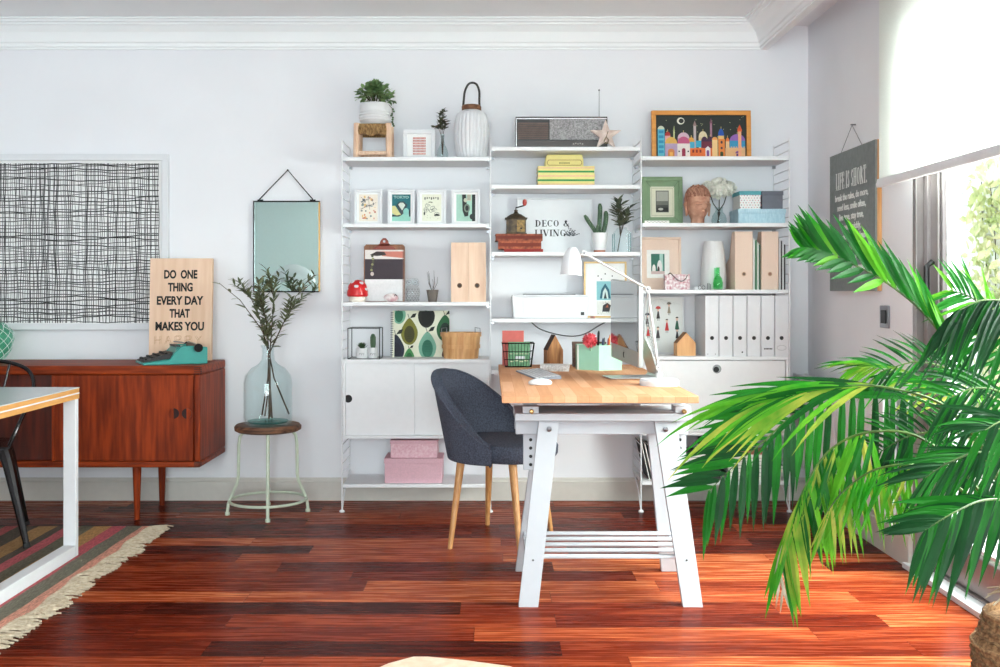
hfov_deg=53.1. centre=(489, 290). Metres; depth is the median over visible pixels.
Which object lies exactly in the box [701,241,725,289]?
ribbed vase
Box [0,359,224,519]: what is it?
sideboard
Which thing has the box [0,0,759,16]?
ceiling
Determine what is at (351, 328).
terrarium
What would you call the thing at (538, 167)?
book
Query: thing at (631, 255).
shelf board
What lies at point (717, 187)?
flowers
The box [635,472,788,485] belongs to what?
shelf board
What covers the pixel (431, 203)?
print
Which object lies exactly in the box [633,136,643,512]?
ladder
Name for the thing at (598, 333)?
pen
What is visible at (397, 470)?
storage box
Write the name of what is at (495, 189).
shelf board
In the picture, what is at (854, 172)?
board
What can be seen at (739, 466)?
magazine
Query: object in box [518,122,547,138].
grille
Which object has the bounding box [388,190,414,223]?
picture frame
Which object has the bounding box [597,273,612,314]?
print
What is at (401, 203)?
print
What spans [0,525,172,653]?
striped rug
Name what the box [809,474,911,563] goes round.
baseboard
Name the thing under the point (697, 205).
head sculpture
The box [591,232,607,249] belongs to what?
pot
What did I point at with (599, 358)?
pen holder
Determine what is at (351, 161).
shelf board
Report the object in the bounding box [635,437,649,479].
magazine
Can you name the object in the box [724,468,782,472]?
magazine
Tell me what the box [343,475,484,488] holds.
shelf board
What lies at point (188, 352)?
typewriter
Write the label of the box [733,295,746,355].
magazine file
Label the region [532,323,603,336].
power cable
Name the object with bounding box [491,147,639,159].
shelf board
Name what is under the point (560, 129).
speaker grille
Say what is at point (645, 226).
shelf board
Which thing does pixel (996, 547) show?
floor
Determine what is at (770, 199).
storage box
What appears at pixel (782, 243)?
magazine
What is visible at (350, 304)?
shelf board
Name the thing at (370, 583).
floor
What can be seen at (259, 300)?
branches
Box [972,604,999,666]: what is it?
basket
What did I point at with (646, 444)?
magazine
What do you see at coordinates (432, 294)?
potted cactus
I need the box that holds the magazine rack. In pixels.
[698,437,719,479]
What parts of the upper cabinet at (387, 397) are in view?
sliding door, sliding door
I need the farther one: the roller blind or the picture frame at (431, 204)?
the picture frame at (431, 204)
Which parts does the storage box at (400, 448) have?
lid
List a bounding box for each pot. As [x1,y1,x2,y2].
[356,342,367,358]
[368,334,377,358]
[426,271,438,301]
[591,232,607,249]
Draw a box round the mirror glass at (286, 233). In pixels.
[255,202,317,290]
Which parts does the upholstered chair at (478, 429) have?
leg, backrest, leg, leg, seat, leg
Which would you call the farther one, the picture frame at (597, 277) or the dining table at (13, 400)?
the picture frame at (597, 277)
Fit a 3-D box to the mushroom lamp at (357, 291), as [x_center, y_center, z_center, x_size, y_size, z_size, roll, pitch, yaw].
[-0.707,-0.002,5.330,0.115,0.119,0.113,0,0,0]
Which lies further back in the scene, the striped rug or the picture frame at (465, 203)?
the picture frame at (465, 203)
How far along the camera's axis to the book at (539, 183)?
5.32 m
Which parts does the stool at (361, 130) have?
leg, leg, seat, rail, rail, leg, leg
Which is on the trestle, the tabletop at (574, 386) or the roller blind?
the tabletop at (574, 386)
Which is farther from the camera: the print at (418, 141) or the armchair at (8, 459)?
the print at (418, 141)
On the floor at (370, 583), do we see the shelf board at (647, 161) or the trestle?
the trestle
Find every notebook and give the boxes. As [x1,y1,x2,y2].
[390,311,449,356]
[502,330,523,365]
[508,342,529,365]
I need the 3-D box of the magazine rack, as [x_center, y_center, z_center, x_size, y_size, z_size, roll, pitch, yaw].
[1.177,0.898,5.377,0.076,0.200,0.206,0,0,0]
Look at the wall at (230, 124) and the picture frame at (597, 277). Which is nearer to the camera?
the picture frame at (597, 277)
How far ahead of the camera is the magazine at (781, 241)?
5.31 m
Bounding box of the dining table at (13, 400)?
[0,387,78,604]
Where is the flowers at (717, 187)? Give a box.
[701,177,736,222]
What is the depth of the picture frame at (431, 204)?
5.37 m
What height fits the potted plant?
0.266 m
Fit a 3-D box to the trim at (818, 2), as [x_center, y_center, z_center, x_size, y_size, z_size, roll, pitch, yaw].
[1.525,-1.413,1.275,0.030,0.150,8.550,0,0,0]
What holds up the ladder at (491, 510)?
on the floor at (370, 583)
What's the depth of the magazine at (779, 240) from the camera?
5.31 m
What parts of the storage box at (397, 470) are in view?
lid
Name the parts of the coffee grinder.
drawer plate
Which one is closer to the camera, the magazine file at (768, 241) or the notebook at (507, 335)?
the notebook at (507, 335)
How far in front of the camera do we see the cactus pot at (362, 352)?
5.30 m
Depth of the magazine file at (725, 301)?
5.26 m
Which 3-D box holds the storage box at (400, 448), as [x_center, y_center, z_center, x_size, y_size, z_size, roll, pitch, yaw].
[-0.404,0.837,5.385,0.252,0.093,0.170,0,0,0]
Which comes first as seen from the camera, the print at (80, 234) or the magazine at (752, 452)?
the magazine at (752, 452)
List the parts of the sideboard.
sliding door, sliding door, leg, leg, finger pull, finger pull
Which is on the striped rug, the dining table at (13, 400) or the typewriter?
the dining table at (13, 400)
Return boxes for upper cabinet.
[343,356,488,438]
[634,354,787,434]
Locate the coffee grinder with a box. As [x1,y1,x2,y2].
[505,199,526,233]
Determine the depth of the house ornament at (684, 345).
5.30 m
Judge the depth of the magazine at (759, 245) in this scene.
5.31 m
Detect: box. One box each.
[384,452,443,482]
[390,439,438,457]
[540,364,569,371]
[544,155,582,165]
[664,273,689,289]
[729,209,785,222]
[732,191,761,209]
[761,191,782,208]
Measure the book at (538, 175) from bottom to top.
0.023 m
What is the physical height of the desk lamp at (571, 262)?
0.565 m
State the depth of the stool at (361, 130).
5.30 m
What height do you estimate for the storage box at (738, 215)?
0.079 m
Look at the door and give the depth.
4.02 m
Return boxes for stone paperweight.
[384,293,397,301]
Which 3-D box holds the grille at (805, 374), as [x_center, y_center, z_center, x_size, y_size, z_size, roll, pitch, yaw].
[1.695,0.458,4.862,0.068,0.015,1.245,0,0,0]
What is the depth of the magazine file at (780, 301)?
5.26 m
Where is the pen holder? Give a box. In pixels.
[576,344,621,370]
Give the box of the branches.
[213,265,315,418]
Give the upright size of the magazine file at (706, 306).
0.320 m
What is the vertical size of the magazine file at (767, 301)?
0.320 m
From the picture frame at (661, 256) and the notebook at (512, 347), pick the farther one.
the picture frame at (661, 256)
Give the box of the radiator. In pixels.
[793,373,897,525]
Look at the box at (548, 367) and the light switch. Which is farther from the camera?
the box at (548, 367)
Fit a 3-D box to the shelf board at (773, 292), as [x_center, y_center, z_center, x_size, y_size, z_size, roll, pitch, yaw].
[1.183,0.011,5.385,0.769,0.036,0.280,0,0,0]
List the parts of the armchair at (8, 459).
seat, rod, leg, leg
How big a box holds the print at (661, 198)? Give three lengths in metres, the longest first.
0.221 x 0.176 x 0.002 m
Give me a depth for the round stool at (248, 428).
5.17 m
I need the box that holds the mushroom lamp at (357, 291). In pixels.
[346,280,367,301]
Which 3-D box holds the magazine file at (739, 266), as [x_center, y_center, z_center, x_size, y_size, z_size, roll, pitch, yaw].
[1.343,-0.161,5.409,0.093,0.308,0.242,0,0,0]
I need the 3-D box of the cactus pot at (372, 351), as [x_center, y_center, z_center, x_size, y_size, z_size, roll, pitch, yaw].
[-0.624,0.293,5.329,0.054,0.132,0.055,0,0,0]
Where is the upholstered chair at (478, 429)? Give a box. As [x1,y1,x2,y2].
[431,368,557,552]
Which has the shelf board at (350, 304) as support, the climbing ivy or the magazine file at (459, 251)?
the magazine file at (459, 251)
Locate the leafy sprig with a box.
[609,195,638,250]
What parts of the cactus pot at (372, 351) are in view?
pot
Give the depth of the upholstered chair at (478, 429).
4.58 m
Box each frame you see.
[354,190,382,223]
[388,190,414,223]
[403,130,434,156]
[417,190,445,223]
[452,190,479,223]
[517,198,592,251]
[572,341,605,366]
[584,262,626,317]
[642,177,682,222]
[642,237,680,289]
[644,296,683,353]
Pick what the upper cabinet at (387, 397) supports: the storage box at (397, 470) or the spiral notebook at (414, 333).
the spiral notebook at (414, 333)
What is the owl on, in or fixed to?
on the shelf board at (350, 304)
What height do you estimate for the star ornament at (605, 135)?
0.156 m
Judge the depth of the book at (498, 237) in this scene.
5.31 m
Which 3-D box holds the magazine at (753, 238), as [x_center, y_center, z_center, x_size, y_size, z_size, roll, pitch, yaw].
[1.402,-0.145,5.410,0.009,0.276,0.201,0,0,0]
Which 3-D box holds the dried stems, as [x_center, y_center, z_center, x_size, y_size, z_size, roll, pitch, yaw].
[-0.257,-0.850,5.365,0.098,0.277,0.092,0,0,-30]
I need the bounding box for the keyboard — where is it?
[516,368,560,378]
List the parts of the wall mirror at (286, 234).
hanging cord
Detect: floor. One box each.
[0,501,979,666]
[958,470,998,552]
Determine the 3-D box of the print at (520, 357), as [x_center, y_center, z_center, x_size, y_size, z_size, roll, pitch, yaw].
[0.146,0.339,5.066,0.098,0.043,0.001,0,-2,0]
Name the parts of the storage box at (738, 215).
lid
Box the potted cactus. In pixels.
[584,203,607,251]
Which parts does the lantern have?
handle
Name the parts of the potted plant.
pot, trailing stem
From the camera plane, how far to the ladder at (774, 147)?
5.25 m
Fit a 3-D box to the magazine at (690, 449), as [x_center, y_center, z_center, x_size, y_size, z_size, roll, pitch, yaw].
[1.051,0.868,5.370,0.172,0.019,0.200,0,0,0]
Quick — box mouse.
[528,378,551,384]
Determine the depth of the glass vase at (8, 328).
5.23 m
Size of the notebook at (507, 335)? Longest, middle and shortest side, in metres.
0.178 x 0.110 x 0.020 m
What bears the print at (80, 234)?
attached to the wall at (230, 124)
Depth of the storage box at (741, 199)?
5.31 m
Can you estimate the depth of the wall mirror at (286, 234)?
5.53 m
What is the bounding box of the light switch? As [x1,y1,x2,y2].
[880,305,889,327]
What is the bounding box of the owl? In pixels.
[406,278,418,300]
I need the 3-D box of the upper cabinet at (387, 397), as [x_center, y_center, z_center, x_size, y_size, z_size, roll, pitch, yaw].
[-0.388,0.567,5.393,0.767,0.416,0.285,0,0,0]
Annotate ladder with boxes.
[339,139,349,512]
[490,138,492,512]
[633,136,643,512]
[773,138,791,512]
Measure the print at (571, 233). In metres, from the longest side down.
0.248 x 0.090 x 0.001 m
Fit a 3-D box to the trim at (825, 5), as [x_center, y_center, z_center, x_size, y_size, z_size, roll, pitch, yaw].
[1.653,-1.479,1.275,0.225,0.018,8.550,0,0,0]
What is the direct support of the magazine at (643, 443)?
on the shelf board at (645, 481)
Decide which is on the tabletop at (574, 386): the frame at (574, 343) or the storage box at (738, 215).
the frame at (574, 343)
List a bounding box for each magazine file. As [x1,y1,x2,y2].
[451,243,467,301]
[468,243,485,301]
[695,295,718,355]
[719,295,732,355]
[725,232,752,289]
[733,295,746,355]
[747,295,760,355]
[757,232,777,289]
[761,295,773,355]
[774,295,787,355]
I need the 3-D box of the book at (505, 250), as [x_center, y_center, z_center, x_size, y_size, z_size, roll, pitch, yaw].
[0.178,-0.214,5.385,0.208,0.018,0.150,0,0,0]
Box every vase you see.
[0,323,14,359]
[254,361,286,424]
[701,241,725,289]
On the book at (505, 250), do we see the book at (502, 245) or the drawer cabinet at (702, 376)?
the book at (502, 245)
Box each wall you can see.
[0,26,807,476]
[808,0,912,555]
[958,158,999,446]
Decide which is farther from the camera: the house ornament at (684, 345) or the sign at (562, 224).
the sign at (562, 224)
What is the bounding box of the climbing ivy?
[958,156,999,468]
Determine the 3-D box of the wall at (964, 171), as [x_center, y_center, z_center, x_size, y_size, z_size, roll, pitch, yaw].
[3.425,-0.263,3.750,0.150,2.885,9.500,0,0,0]
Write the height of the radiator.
0.575 m
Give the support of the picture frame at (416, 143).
on the shelf board at (351, 161)
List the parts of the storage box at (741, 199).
lid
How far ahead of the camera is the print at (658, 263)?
5.46 m
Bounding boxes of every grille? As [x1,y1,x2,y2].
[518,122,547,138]
[550,119,604,139]
[793,373,897,400]
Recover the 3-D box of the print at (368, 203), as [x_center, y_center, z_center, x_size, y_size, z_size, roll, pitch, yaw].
[-0.654,-0.447,5.374,0.099,0.145,0.002,0,-3,0]
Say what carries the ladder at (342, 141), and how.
on the floor at (370, 583)
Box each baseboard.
[0,477,804,500]
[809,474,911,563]
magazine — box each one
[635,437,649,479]
[639,438,650,477]
[642,439,649,461]
[686,448,704,456]
[720,469,760,475]
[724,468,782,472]
[727,464,782,468]
[734,448,767,457]
[734,458,761,461]
[753,238,754,289]
[755,240,756,289]
[757,242,758,289]
[759,245,760,289]
[778,239,780,289]
[781,241,781,289]
[782,243,783,289]
[784,244,784,289]
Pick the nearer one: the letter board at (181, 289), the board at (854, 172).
the board at (854, 172)
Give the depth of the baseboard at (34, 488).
5.53 m
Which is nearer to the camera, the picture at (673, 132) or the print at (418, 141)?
the print at (418, 141)
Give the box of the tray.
[523,298,578,316]
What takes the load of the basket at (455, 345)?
on the upper cabinet at (387, 397)
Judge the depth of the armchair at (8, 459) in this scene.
4.51 m
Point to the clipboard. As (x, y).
(384, 262)
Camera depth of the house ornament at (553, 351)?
5.10 m
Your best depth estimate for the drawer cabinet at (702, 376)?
5.25 m
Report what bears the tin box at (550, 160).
on the book at (538, 167)
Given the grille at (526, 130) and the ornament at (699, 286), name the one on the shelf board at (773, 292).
the ornament at (699, 286)
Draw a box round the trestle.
[513,403,702,606]
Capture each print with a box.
[0,154,169,329]
[359,194,377,220]
[392,194,410,220]
[413,137,425,154]
[422,194,440,220]
[456,194,474,220]
[510,356,527,361]
[535,220,579,235]
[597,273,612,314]
[645,299,678,338]
[646,181,675,216]
[647,250,669,277]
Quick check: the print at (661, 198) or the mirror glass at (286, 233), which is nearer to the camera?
the print at (661, 198)
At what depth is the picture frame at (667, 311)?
5.48 m
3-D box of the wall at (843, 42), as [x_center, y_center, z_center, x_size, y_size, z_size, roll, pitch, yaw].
[1.845,-0.164,1.275,0.160,2.648,8.550,0,0,0]
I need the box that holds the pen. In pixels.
[597,331,599,344]
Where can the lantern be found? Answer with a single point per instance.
(471, 125)
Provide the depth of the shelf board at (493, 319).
5.25 m
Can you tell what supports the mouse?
on the tabletop at (574, 386)
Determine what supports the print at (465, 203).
attached to the picture frame at (465, 203)
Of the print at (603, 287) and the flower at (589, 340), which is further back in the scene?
the print at (603, 287)
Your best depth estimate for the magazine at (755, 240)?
5.31 m
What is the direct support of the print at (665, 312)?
attached to the picture frame at (667, 311)
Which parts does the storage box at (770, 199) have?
lid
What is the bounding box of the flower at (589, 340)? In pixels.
[582,333,596,350]
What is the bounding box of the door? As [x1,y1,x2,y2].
[902,167,999,618]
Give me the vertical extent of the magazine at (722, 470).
0.019 m
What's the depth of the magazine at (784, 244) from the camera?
5.31 m
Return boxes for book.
[495,234,542,241]
[498,241,540,249]
[504,249,542,251]
[536,166,594,173]
[536,174,594,178]
[536,178,594,183]
[537,170,593,174]
[537,182,594,184]
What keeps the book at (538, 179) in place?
on the book at (539, 183)
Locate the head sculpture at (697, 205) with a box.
[684,184,710,222]
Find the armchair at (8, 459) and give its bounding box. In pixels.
[0,359,35,548]
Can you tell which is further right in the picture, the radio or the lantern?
the radio
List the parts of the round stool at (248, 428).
leg, leg, seat, leg, leg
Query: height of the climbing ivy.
2.935 m
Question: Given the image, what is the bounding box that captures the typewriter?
[136,341,206,365]
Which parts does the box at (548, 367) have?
lid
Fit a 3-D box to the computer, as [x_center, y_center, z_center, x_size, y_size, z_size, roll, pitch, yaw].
[0.621,0.165,4.432,0.234,0.440,0.462,0,0,0]
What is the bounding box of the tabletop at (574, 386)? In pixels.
[498,364,698,402]
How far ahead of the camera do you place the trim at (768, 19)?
5.50 m
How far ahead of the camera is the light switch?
4.44 m
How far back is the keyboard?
4.52 m
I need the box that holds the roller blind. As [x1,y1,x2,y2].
[876,0,999,187]
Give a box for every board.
[149,258,213,359]
[343,157,488,169]
[343,224,488,232]
[343,302,488,307]
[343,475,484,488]
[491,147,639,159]
[491,185,639,195]
[491,252,639,259]
[491,317,610,323]
[491,366,498,374]
[635,156,788,168]
[635,223,788,232]
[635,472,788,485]
[643,290,788,294]
[830,124,881,290]
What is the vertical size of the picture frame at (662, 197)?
0.264 m
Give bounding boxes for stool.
[225,420,309,522]
[353,123,393,156]
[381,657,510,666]
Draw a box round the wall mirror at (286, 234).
[253,169,319,291]
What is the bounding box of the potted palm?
[659,206,999,666]
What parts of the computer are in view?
display panel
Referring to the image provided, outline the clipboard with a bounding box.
[364,238,404,301]
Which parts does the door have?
handle, sill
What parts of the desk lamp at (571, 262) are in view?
lamp shade, arm, arm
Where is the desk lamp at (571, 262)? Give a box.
[560,247,678,386]
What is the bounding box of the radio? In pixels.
[515,89,606,146]
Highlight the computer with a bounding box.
[602,279,656,378]
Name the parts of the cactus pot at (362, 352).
pot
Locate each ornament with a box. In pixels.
[544,334,562,363]
[590,120,620,146]
[674,332,695,355]
[695,283,710,289]
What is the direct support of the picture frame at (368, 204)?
on the shelf board at (351, 227)
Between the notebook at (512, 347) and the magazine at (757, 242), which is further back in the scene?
the magazine at (757, 242)
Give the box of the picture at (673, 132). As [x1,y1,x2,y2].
[651,110,750,155]
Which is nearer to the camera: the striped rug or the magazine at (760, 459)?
the striped rug
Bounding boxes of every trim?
[0,0,817,49]
[763,0,823,49]
[795,0,838,25]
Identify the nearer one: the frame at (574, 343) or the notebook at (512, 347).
the notebook at (512, 347)
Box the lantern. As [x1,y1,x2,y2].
[454,82,488,156]
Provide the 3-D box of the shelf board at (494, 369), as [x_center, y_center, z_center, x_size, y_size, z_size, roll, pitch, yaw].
[0.398,0.433,5.385,0.781,0.036,0.280,0,0,0]
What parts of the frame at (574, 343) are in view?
lid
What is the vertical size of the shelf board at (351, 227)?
0.036 m
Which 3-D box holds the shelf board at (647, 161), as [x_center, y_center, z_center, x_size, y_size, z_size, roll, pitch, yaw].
[1.183,-0.689,5.385,0.769,0.036,0.280,0,0,0]
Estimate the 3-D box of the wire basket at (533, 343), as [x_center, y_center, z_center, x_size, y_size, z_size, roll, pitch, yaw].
[0.143,0.323,5.100,0.168,0.124,0.120,0,0,0]
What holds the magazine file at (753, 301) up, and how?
on the drawer cabinet at (702, 376)
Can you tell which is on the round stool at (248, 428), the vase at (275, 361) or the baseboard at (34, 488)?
the vase at (275, 361)
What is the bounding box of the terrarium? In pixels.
[348,327,382,358]
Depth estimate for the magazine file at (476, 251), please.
5.29 m
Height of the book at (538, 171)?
0.022 m
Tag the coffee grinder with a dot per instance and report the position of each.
(515, 222)
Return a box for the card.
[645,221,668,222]
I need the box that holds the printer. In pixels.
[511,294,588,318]
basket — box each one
[440,327,481,358]
[502,342,534,366]
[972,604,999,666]
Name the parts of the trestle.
leg, height post, leg, cross rail, rail, leg, leg, height post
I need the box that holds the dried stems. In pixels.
[431,108,450,156]

